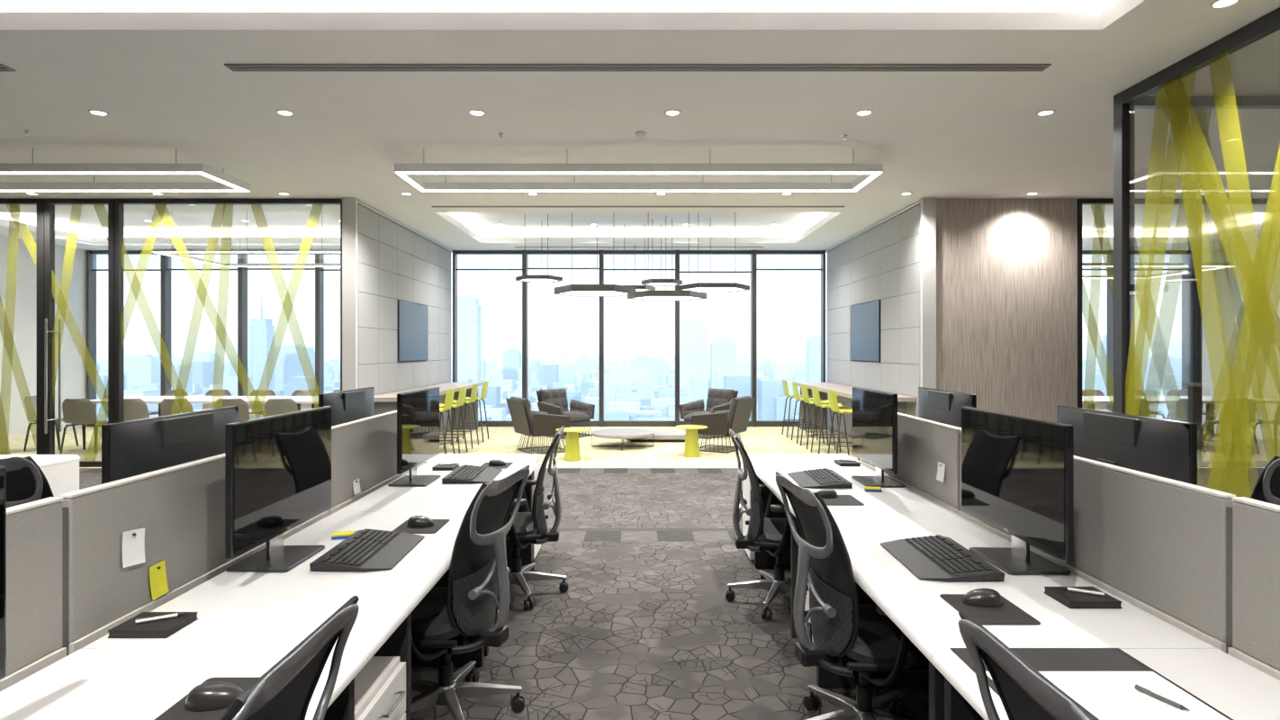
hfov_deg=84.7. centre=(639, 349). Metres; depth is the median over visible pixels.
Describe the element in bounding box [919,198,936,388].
trim
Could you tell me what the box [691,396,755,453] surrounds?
armchair
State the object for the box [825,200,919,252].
trim
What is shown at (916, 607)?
desk
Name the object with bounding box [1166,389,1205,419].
chair
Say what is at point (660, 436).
table
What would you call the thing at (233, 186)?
diffuser
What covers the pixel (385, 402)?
countertop
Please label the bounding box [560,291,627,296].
diffuser
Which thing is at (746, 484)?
base cabinet
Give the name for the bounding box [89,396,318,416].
meeting table
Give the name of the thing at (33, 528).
divider
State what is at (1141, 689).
pen
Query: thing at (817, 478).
keyboard
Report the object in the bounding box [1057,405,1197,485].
monitor
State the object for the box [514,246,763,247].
ceiling vent
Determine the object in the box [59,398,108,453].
chair
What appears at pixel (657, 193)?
recessed light
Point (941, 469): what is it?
note
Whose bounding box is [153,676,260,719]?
mouse pad
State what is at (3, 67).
ceiling vent
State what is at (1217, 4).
recessed light
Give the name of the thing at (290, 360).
tower block
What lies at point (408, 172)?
ring light
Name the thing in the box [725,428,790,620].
chair
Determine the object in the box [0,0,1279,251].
ceiling
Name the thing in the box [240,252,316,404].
window
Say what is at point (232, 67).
ceiling vent
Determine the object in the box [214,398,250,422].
chair
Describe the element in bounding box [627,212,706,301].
pendant light
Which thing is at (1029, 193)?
recessed light
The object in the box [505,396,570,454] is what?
armchair
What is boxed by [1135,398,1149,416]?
chair
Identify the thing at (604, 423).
window
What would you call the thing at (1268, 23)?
frame
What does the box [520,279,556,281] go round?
diffuser
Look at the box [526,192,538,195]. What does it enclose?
recessed light
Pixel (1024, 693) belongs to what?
chair
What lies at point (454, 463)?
pen
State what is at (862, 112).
recessed light
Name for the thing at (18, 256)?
wall
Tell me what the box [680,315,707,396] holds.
tower block
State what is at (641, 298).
diffuser
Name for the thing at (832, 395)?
bar stool
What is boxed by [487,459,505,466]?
mouse
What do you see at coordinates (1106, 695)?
paper sheet
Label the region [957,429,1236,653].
divider
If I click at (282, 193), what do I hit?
recessed light
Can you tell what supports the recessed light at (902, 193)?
in the ceiling
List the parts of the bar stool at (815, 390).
leg, leg, leg, leg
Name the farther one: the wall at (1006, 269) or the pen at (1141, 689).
the wall at (1006, 269)
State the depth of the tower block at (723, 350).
949.95 m
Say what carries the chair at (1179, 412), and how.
on the floor at (644, 626)
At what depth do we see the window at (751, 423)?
14.02 m
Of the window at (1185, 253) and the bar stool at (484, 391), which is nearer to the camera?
the bar stool at (484, 391)
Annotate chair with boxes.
[0,456,54,507]
[23,396,78,451]
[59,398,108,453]
[123,398,149,421]
[148,389,188,414]
[160,398,193,415]
[193,389,231,411]
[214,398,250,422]
[220,595,359,719]
[247,389,276,417]
[264,398,297,416]
[291,389,317,410]
[411,465,530,719]
[505,425,567,610]
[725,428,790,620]
[775,471,928,719]
[958,610,1099,719]
[1081,389,1111,412]
[1135,389,1164,418]
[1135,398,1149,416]
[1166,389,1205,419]
[1170,398,1205,453]
[1201,398,1259,453]
[1250,402,1279,453]
[1250,455,1279,505]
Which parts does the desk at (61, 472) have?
panel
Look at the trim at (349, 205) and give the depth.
9.17 m
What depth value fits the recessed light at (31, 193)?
8.93 m
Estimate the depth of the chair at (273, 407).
10.33 m
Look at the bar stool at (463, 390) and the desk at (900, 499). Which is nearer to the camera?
the desk at (900, 499)
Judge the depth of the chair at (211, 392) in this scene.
12.65 m
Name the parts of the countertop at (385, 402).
support panel, support panel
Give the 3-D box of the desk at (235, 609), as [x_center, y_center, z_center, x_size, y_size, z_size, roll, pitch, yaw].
[-1.123,1.179,2.700,0.775,0.738,1.597,0,0,0]
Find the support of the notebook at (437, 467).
on the desk at (437, 496)
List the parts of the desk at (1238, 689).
leg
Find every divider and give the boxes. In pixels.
[0,496,66,692]
[58,453,329,656]
[328,410,424,514]
[859,412,961,513]
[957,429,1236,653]
[1227,496,1279,680]
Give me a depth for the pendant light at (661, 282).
12.27 m
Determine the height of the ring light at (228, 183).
0.250 m
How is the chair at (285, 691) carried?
on the floor at (644, 626)
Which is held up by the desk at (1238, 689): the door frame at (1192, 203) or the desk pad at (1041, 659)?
the desk pad at (1041, 659)
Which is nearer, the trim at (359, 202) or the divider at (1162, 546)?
the divider at (1162, 546)
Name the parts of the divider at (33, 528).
rail, trim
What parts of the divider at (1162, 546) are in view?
rail, trim, joint post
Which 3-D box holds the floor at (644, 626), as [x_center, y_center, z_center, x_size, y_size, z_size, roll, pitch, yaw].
[0.000,1.600,5.550,22.100,0.100,17.500,0,0,0]
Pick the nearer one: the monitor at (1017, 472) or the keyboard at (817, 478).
the monitor at (1017, 472)
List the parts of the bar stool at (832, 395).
leg, leg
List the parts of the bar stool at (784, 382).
leg, leg, leg, leg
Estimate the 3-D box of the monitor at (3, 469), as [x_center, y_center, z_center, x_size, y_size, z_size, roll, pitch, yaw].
[-1.387,0.528,1.120,0.225,0.561,0.752,0,0,0]
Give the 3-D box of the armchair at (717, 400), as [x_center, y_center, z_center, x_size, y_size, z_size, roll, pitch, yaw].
[1.265,1.137,12.606,0.782,0.824,0.882,0,0,-41]
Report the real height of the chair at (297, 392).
0.822 m
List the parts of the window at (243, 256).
blind rail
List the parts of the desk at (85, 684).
leg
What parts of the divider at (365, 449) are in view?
trim, fabric panel, rail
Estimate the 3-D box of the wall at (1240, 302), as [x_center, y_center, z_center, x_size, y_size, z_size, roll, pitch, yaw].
[11.100,-0.415,5.550,0.100,3.930,17.500,0,0,0]
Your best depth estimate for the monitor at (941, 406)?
4.18 m
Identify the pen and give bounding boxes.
[135,612,184,623]
[439,462,455,465]
[839,459,856,461]
[1061,587,1104,595]
[1134,684,1189,711]
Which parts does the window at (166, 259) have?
blind rail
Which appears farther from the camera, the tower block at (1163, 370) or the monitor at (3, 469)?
the tower block at (1163, 370)
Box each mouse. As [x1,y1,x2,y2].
[184,681,243,711]
[406,515,433,527]
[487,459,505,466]
[817,488,838,497]
[962,587,1002,606]
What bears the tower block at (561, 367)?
on the floor at (487, 359)
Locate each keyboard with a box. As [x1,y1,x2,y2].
[309,528,423,571]
[441,464,502,483]
[787,468,852,488]
[880,534,1004,581]
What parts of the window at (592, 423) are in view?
blind rail, pane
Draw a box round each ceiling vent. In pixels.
[0,63,16,71]
[224,63,1051,71]
[431,206,844,207]
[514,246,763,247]
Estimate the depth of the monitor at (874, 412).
4.17 m
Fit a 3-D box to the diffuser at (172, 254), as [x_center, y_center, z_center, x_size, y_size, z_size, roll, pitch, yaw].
[-5.600,-1.385,10.875,2.684,0.009,1.734,0,0,0]
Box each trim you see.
[342,198,358,390]
[358,200,452,252]
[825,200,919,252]
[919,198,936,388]
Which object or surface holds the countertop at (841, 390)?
on the floor at (644, 626)
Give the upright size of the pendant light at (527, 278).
1.079 m
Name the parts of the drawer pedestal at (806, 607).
drawer, drawer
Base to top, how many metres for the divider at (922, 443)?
0.463 m
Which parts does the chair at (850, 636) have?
frame, leg, leg, leg, leg, seat, leg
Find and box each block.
[126,354,160,386]
[190,351,220,384]
[248,296,274,390]
[274,344,315,389]
[331,530,355,540]
[457,295,481,382]
[503,348,521,379]
[550,363,573,382]
[630,357,666,386]
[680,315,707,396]
[710,337,736,388]
[774,360,790,380]
[805,334,827,382]
[864,486,882,492]
[1100,334,1107,396]
[1144,355,1181,387]
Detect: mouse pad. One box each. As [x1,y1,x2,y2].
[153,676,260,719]
[392,519,450,533]
[480,462,513,468]
[821,495,864,505]
[939,594,1040,624]
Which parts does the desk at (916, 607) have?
leg, leg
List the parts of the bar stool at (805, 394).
leg, leg, leg, leg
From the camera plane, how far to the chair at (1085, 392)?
12.63 m
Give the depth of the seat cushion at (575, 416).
12.43 m
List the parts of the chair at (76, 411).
leg, leg, leg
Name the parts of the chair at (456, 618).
leg, leg, seat, leg, leg, leg, frame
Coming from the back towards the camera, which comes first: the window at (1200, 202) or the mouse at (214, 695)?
the window at (1200, 202)
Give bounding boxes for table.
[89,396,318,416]
[555,427,588,461]
[591,428,654,450]
[628,430,685,441]
[676,424,707,457]
[1081,396,1279,447]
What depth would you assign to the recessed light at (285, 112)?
5.87 m
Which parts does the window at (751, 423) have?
blind rail, pane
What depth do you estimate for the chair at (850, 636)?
2.68 m
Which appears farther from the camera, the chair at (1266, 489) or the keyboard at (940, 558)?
the chair at (1266, 489)
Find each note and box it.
[122,527,145,567]
[148,560,169,600]
[352,478,360,495]
[936,461,945,482]
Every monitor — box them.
[0,466,6,679]
[101,405,238,484]
[225,405,331,572]
[318,387,374,426]
[387,387,440,486]
[851,387,905,487]
[918,387,976,427]
[961,406,1073,575]
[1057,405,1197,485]
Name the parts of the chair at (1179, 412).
leg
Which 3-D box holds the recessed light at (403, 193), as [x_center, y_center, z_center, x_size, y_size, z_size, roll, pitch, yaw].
[-2.960,-1.976,8.930,0.144,0.008,0.144,0,0,0]
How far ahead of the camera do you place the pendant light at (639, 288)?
12.81 m
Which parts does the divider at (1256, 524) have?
rail, trim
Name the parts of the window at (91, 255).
blind rail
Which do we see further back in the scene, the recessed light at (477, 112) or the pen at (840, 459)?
the recessed light at (477, 112)
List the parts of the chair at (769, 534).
frame, leg, leg, leg, seat, leg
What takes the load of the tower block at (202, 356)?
on the floor at (487, 359)
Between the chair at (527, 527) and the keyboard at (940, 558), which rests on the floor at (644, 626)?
the chair at (527, 527)
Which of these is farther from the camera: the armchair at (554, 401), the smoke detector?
the armchair at (554, 401)
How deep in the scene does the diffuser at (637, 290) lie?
13.00 m
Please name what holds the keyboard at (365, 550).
on the desk at (235, 609)
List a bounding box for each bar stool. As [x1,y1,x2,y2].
[439,386,467,454]
[439,388,455,454]
[443,383,478,449]
[456,380,489,442]
[781,379,812,437]
[791,381,824,443]
[800,383,836,450]
[811,386,849,455]
[827,389,859,460]
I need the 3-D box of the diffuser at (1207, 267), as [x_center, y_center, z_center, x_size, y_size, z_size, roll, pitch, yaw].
[7.200,-1.185,10.875,2.584,0.009,1.734,0,0,0]
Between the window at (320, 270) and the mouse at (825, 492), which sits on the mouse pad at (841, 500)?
the mouse at (825, 492)
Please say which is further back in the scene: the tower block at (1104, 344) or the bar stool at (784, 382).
the tower block at (1104, 344)
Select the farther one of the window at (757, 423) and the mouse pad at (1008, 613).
the window at (757, 423)
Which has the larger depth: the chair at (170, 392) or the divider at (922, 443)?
the chair at (170, 392)
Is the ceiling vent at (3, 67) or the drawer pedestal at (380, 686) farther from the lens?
the ceiling vent at (3, 67)
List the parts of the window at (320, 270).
blind rail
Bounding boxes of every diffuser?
[0,171,249,191]
[152,252,340,266]
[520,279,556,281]
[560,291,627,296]
[633,296,701,300]
[636,288,649,291]
[647,282,676,285]
[685,287,743,291]
[1081,265,1234,279]
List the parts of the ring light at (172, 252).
frame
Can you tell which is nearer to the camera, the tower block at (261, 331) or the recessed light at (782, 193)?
the recessed light at (782, 193)
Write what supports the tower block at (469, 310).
on the floor at (487, 359)
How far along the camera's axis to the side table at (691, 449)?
10.06 m
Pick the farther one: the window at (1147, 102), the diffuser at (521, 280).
the diffuser at (521, 280)
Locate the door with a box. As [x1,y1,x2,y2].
[44,198,114,467]
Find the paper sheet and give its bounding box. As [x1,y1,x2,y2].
[986,671,1229,719]
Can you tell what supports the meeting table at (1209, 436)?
on the floor at (644, 626)
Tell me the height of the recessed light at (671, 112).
0.008 m
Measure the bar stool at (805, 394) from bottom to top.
1.005 m
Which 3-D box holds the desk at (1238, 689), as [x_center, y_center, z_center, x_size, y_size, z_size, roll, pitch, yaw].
[1.177,1.179,1.100,0.775,0.738,1.597,0,0,0]
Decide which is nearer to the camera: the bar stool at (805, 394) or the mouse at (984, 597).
the mouse at (984, 597)
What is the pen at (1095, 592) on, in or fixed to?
on the notebook at (1071, 599)
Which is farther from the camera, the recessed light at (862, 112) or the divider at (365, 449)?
the recessed light at (862, 112)
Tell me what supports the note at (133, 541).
attached to the divider at (180, 509)
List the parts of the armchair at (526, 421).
backrest, armrest, armrest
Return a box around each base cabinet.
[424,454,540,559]
[742,454,859,562]
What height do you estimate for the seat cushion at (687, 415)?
0.135 m
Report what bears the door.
on the floor at (644, 626)
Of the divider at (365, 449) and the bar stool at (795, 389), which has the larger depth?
the bar stool at (795, 389)
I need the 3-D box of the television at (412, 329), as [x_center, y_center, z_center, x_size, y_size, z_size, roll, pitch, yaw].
[-3.716,-0.282,11.555,0.047,0.945,1.490,0,0,0]
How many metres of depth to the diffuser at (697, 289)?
11.52 m
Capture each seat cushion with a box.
[563,411,590,421]
[683,411,710,420]
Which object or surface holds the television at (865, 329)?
attached to the wall at (882, 263)
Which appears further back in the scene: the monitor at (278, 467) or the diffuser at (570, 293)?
the diffuser at (570, 293)
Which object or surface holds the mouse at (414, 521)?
on the mouse pad at (438, 524)
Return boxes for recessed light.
[24,192,39,195]
[87,109,108,116]
[151,192,164,195]
[275,109,294,116]
[277,192,289,195]
[400,192,412,195]
[468,109,486,116]
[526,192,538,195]
[655,192,667,195]
[664,109,681,116]
[781,192,792,195]
[855,109,873,116]
[900,192,912,195]
[1026,192,1038,195]
[1036,109,1055,116]
[1208,0,1240,9]
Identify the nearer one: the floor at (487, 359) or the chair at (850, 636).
the chair at (850, 636)
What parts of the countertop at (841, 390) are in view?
support panel, support panel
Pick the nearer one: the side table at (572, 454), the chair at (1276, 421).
the side table at (572, 454)
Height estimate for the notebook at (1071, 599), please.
0.022 m
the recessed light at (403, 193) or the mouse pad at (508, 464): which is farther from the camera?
the recessed light at (403, 193)
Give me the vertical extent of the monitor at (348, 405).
0.561 m
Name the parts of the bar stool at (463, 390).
leg, leg, leg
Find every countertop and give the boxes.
[374,382,483,429]
[796,382,915,429]
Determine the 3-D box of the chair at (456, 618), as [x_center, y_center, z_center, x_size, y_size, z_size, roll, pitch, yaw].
[-0.828,1.030,2.962,0.631,1.039,0.698,0,0,17]
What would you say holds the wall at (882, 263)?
attached to the wall
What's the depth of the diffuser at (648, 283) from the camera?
12.40 m
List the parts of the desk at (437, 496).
leg, leg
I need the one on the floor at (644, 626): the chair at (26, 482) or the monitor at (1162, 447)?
the chair at (26, 482)
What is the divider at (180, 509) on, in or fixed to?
attached to the desk
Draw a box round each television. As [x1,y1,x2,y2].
[396,300,428,361]
[849,300,882,361]
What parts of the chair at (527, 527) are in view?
leg, seat, leg, leg, leg, frame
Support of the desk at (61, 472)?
on the floor at (644, 626)
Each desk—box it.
[0,454,80,496]
[0,649,367,719]
[81,512,483,719]
[336,461,537,656]
[751,461,953,638]
[816,512,1216,719]
[931,649,1279,719]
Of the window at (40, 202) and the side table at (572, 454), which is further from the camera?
the side table at (572, 454)
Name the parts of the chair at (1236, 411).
leg, leg, leg, leg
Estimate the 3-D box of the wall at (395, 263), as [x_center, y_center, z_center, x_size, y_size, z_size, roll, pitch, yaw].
[-3.736,-0.195,11.595,0.043,3.470,4.650,0,0,0]
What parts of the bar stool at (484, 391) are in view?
leg, leg, leg, leg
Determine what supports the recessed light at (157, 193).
in the ceiling
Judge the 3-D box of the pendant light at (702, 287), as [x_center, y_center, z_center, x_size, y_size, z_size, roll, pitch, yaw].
[1.220,-1.609,11.520,1.200,1.279,1.039,0,0,0]
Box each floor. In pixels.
[0,426,1279,719]
[96,357,1176,372]
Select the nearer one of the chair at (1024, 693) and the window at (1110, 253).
the chair at (1024, 693)
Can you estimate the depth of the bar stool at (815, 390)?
10.23 m
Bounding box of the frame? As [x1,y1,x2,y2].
[1113,7,1279,414]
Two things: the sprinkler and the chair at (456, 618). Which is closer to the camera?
the chair at (456, 618)
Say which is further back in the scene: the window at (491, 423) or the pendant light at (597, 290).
the window at (491, 423)
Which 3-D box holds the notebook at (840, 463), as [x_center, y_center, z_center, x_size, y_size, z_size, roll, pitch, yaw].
[1.460,0.798,4.930,0.140,0.022,0.164,0,0,0]
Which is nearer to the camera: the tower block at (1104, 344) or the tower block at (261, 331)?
the tower block at (1104, 344)
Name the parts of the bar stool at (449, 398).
leg, leg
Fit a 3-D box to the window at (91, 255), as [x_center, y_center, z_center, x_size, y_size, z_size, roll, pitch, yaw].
[-10.260,-0.214,14.100,1.520,3.528,0.200,0,0,0]
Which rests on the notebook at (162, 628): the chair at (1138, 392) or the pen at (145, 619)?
the pen at (145, 619)
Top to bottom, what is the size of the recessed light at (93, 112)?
0.008 m
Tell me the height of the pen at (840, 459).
0.012 m
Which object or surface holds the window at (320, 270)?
in the wall
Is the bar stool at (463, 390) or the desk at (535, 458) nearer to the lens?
the desk at (535, 458)
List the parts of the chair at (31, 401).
leg, leg, leg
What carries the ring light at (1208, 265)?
hanging from the ceiling
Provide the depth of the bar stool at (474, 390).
11.02 m
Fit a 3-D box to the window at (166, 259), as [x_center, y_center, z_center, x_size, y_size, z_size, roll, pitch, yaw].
[-8.730,-0.214,14.100,1.540,3.528,0.200,0,0,0]
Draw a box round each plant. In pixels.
[137,354,152,356]
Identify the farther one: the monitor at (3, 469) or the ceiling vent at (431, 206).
the ceiling vent at (431, 206)
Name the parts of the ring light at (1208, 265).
frame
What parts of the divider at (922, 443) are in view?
rail, trim, joint post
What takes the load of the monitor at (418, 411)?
on the desk at (437, 496)
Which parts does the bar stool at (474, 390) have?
leg, leg, leg, leg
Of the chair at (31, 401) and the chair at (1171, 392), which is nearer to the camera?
the chair at (31, 401)
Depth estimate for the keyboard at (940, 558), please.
2.61 m
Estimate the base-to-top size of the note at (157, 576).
0.107 m
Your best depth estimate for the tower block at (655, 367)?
1300.01 m
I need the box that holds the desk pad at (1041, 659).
[950,648,1233,719]
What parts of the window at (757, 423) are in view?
blind rail, pane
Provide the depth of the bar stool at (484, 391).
11.78 m
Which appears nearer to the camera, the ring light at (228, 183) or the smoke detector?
the smoke detector
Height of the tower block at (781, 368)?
53.012 m
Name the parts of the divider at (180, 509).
joint post, trim, fabric panel, rail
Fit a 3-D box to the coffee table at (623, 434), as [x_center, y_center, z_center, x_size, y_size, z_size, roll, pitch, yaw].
[-0.260,1.431,11.170,1.010,0.233,1.010,0,0,0]
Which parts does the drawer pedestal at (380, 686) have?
handle, drawer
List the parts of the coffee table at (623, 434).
leg, leg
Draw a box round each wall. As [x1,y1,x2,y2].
[0,234,86,439]
[358,204,450,431]
[827,204,919,436]
[936,198,1077,422]
[1201,234,1279,439]
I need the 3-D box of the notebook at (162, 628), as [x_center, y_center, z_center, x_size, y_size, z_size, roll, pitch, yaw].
[-1.405,0.798,2.035,0.164,0.022,0.140,0,0,0]
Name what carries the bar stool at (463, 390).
on the floor at (644, 626)
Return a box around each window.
[0,198,44,454]
[86,250,162,426]
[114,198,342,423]
[162,252,240,396]
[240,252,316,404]
[316,252,340,396]
[452,250,523,426]
[523,250,601,426]
[601,250,677,426]
[677,250,754,426]
[754,250,825,426]
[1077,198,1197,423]
[1081,250,1113,411]
[1130,96,1279,414]
[1135,250,1188,389]
[1197,198,1279,467]
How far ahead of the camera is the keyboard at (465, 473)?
4.39 m
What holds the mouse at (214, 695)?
on the mouse pad at (177, 711)
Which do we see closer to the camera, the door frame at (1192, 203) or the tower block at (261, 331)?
the door frame at (1192, 203)
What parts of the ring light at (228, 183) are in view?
frame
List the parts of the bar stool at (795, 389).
leg, leg, leg, leg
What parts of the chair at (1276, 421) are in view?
leg, leg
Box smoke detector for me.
[635,130,647,137]
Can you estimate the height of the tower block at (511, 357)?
73.268 m
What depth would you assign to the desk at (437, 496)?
3.96 m
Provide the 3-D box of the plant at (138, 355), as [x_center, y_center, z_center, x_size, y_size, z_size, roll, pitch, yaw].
[-713.718,8.756,1014.359,12.564,3.000,11.487,0,0,0]
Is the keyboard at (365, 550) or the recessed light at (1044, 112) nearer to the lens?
the keyboard at (365, 550)
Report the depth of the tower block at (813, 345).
900.05 m
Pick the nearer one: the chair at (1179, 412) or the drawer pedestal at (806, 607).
the drawer pedestal at (806, 607)
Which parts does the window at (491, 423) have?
blind rail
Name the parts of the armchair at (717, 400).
armrest, backrest, armrest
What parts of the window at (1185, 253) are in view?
blind rail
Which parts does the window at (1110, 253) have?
blind rail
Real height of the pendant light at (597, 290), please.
1.309 m
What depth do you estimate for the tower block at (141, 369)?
999.92 m
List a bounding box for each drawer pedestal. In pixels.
[354,656,405,719]
[804,581,813,641]
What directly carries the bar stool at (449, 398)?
on the floor at (644, 626)
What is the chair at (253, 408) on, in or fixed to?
on the floor at (644, 626)
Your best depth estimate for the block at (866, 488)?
3.99 m
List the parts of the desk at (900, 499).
leg, leg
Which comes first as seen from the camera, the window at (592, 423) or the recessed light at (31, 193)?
the recessed light at (31, 193)
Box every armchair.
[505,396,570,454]
[535,387,594,439]
[679,387,738,439]
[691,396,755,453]
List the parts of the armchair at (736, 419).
armrest, armrest, backrest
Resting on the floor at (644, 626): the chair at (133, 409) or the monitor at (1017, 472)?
the chair at (133, 409)
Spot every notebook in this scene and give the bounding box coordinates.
[108,612,198,638]
[432,463,459,470]
[833,459,860,466]
[1044,586,1122,608]
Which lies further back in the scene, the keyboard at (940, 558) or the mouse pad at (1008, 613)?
the keyboard at (940, 558)
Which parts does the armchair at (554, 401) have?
armrest, backrest, armrest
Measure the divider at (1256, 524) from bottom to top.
0.463 m
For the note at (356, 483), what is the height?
0.075 m
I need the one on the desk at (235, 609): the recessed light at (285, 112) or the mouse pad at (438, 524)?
the mouse pad at (438, 524)
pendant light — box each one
[515,214,562,282]
[553,212,636,297]
[623,243,655,291]
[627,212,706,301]
[641,224,682,286]
[676,282,749,292]
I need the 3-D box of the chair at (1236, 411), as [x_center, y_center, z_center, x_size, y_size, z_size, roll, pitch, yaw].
[8.898,1.139,10.568,0.535,0.822,0.571,0,0,2]
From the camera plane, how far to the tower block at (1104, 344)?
712.87 m
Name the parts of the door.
handle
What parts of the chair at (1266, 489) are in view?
frame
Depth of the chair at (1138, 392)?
12.53 m
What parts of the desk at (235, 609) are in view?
leg, leg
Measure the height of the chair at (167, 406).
0.822 m
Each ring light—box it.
[0,148,250,191]
[151,210,340,266]
[394,163,883,191]
[1081,210,1235,279]
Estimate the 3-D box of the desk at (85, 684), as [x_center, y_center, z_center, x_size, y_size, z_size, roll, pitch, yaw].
[-1.123,1.179,1.100,0.775,0.738,1.597,0,0,0]
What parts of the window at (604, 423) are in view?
blind rail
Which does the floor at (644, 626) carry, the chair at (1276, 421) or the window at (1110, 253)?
the chair at (1276, 421)
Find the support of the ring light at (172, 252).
hanging from the ceiling
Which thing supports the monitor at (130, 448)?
on the desk

